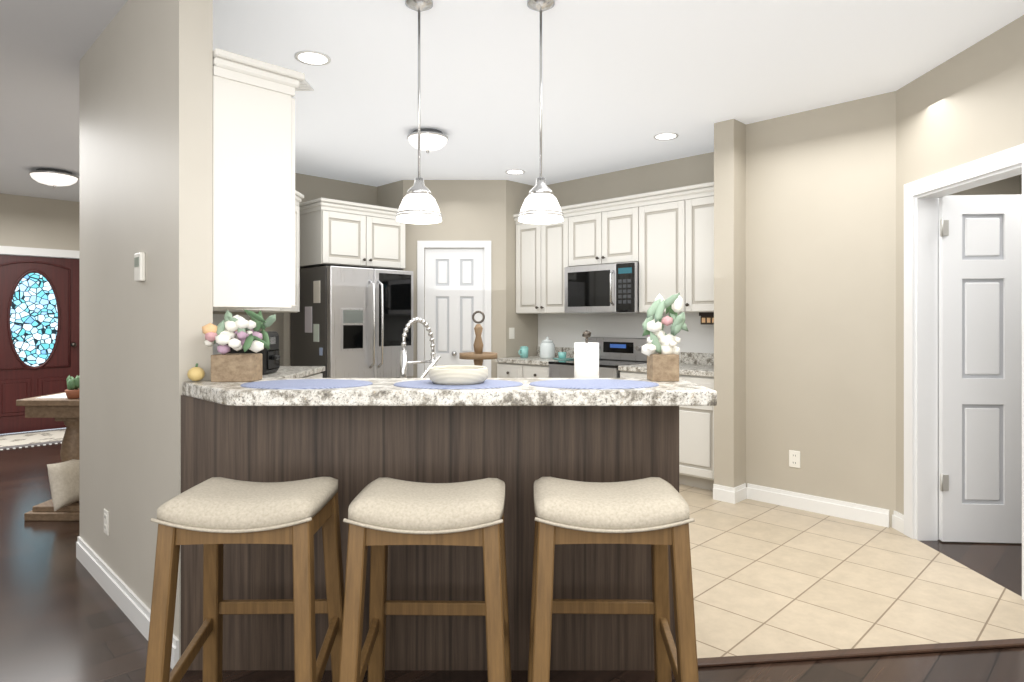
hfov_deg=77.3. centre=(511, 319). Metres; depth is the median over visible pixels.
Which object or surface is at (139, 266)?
thermostat
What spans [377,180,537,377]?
wall
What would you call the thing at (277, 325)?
wall
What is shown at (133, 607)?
baseboard
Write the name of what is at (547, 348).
canister
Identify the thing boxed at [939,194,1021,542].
door
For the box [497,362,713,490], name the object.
base cabinet
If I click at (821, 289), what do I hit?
wall
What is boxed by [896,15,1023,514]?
wall
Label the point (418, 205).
pendant light
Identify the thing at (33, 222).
wall
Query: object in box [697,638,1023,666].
threshold strip
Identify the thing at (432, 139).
kitchen ceiling light
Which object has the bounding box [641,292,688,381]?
flower box
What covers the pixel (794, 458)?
electrical outlet
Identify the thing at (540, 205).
pendant light
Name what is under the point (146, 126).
wall
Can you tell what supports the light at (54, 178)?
attached to the ceiling
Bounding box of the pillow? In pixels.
[47,459,79,510]
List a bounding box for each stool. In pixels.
[145,477,343,681]
[339,477,511,681]
[528,477,698,681]
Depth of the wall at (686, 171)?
5.95 m
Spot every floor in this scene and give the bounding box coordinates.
[0,428,1023,681]
[679,484,1023,657]
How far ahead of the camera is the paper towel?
2.95 m
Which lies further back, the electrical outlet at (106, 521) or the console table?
the console table
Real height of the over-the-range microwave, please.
0.435 m
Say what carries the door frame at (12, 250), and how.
attached to the wall at (33, 222)
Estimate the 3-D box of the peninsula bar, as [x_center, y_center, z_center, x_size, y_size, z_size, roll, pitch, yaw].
[-0.568,0.765,2.600,2.465,1.070,1.060,0,0,0]
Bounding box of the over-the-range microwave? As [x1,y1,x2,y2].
[565,262,639,313]
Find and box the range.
[548,337,647,377]
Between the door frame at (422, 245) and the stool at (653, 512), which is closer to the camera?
the stool at (653, 512)
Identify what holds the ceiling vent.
in the ceiling
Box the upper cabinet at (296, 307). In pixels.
[213,190,303,312]
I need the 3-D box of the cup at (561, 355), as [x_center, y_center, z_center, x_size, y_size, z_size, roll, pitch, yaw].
[0.498,0.349,6.155,0.220,0.070,0.220,0,0,-45]
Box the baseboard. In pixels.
[76,483,903,668]
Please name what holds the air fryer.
on the countertop
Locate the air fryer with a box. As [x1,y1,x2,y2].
[226,331,279,374]
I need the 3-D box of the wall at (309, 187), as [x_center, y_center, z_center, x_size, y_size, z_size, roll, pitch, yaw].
[-1.467,-0.060,6.905,2.620,2.720,0.120,0,0,-45]
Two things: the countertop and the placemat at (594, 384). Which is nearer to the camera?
the placemat at (594, 384)
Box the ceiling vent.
[295,80,313,90]
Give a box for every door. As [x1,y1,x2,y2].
[0,254,79,433]
[425,248,483,377]
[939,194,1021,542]
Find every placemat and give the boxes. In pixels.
[240,379,372,388]
[394,380,522,388]
[529,379,658,388]
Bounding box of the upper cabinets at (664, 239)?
[513,182,713,313]
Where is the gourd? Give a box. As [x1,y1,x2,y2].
[187,363,204,380]
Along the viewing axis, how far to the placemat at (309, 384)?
2.21 m
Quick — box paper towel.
[574,330,598,377]
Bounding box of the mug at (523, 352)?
[518,346,527,357]
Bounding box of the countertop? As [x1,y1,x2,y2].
[213,314,324,377]
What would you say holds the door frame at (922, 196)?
attached to the wall at (964, 106)
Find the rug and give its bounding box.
[0,429,65,449]
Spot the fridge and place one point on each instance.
(349, 322)
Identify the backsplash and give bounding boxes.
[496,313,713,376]
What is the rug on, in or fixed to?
on the floor at (64, 616)
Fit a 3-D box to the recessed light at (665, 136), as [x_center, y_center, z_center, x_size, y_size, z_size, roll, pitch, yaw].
[1.190,-1.417,4.950,0.190,0.006,0.190,0,0,-45]
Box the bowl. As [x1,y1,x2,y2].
[428,365,487,384]
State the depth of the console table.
4.14 m
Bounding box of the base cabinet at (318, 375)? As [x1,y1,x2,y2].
[301,372,322,377]
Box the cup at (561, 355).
[553,352,573,359]
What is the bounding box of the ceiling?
[0,0,1023,201]
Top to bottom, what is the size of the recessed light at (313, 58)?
0.006 m
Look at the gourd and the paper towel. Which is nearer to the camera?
the gourd
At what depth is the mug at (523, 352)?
6.42 m
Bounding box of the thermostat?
[134,252,145,281]
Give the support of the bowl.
on the placemat at (430, 384)
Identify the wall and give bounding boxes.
[0,193,79,258]
[80,0,212,658]
[213,311,283,365]
[284,173,376,365]
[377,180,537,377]
[547,152,713,206]
[714,119,745,487]
[746,91,895,526]
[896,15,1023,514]
[950,175,1019,194]
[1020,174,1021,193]
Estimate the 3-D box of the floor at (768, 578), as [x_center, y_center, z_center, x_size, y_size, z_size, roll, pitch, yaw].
[-0.019,1.298,4.268,4.160,0.004,5.757,0,0,-45]
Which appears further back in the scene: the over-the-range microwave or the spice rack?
the over-the-range microwave
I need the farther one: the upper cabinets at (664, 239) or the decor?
the upper cabinets at (664, 239)
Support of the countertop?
on the base cabinet at (318, 375)
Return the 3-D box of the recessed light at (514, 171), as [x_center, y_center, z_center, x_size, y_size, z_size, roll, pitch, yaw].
[0.030,-1.417,6.140,0.190,0.006,0.190,0,0,-45]
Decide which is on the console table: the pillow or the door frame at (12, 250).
the pillow
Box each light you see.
[29,168,78,187]
[294,50,330,65]
[396,0,441,223]
[407,128,447,152]
[505,169,524,173]
[518,0,563,223]
[653,132,678,139]
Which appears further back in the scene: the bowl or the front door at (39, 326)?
the front door at (39, 326)
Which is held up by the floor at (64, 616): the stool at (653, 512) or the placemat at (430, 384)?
the stool at (653, 512)
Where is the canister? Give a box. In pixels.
[540,337,554,358]
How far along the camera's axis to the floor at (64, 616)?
2.60 m
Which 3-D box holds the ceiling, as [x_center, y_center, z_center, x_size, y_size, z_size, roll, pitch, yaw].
[-0.230,-1.470,2.401,15.000,0.100,16.000,0,0,-45]
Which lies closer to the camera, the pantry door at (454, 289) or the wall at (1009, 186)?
the wall at (1009, 186)
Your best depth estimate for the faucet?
2.97 m
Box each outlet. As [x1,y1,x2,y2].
[104,509,108,535]
[509,328,514,338]
[789,450,799,467]
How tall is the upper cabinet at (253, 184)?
0.925 m
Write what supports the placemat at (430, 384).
on the peninsula bar
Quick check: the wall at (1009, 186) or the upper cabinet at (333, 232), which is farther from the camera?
the upper cabinet at (333, 232)
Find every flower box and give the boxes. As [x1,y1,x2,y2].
[202,309,275,381]
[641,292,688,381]
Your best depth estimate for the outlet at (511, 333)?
6.55 m
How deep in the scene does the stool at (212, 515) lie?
1.83 m
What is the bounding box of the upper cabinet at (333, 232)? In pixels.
[299,198,404,269]
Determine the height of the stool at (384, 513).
0.789 m
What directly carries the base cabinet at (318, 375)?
on the floor at (768, 578)
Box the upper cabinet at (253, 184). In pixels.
[213,60,299,309]
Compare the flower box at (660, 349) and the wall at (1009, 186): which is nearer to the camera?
the flower box at (660, 349)
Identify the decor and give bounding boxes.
[38,375,79,398]
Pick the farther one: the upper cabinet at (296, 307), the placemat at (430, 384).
the upper cabinet at (296, 307)
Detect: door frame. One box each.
[0,246,79,257]
[417,241,490,377]
[904,143,1023,599]
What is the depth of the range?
5.83 m
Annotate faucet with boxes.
[400,317,440,377]
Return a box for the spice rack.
[699,312,713,324]
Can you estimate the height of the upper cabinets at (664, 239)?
1.020 m
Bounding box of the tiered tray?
[459,311,496,365]
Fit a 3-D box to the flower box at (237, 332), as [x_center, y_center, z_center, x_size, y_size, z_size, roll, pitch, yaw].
[-1.030,0.096,2.404,0.225,0.269,0.213,0,0,-45]
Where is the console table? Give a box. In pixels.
[16,392,79,520]
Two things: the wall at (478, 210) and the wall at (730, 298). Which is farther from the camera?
the wall at (478, 210)
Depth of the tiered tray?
2.84 m
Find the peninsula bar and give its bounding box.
[181,378,716,669]
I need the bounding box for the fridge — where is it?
[291,266,412,377]

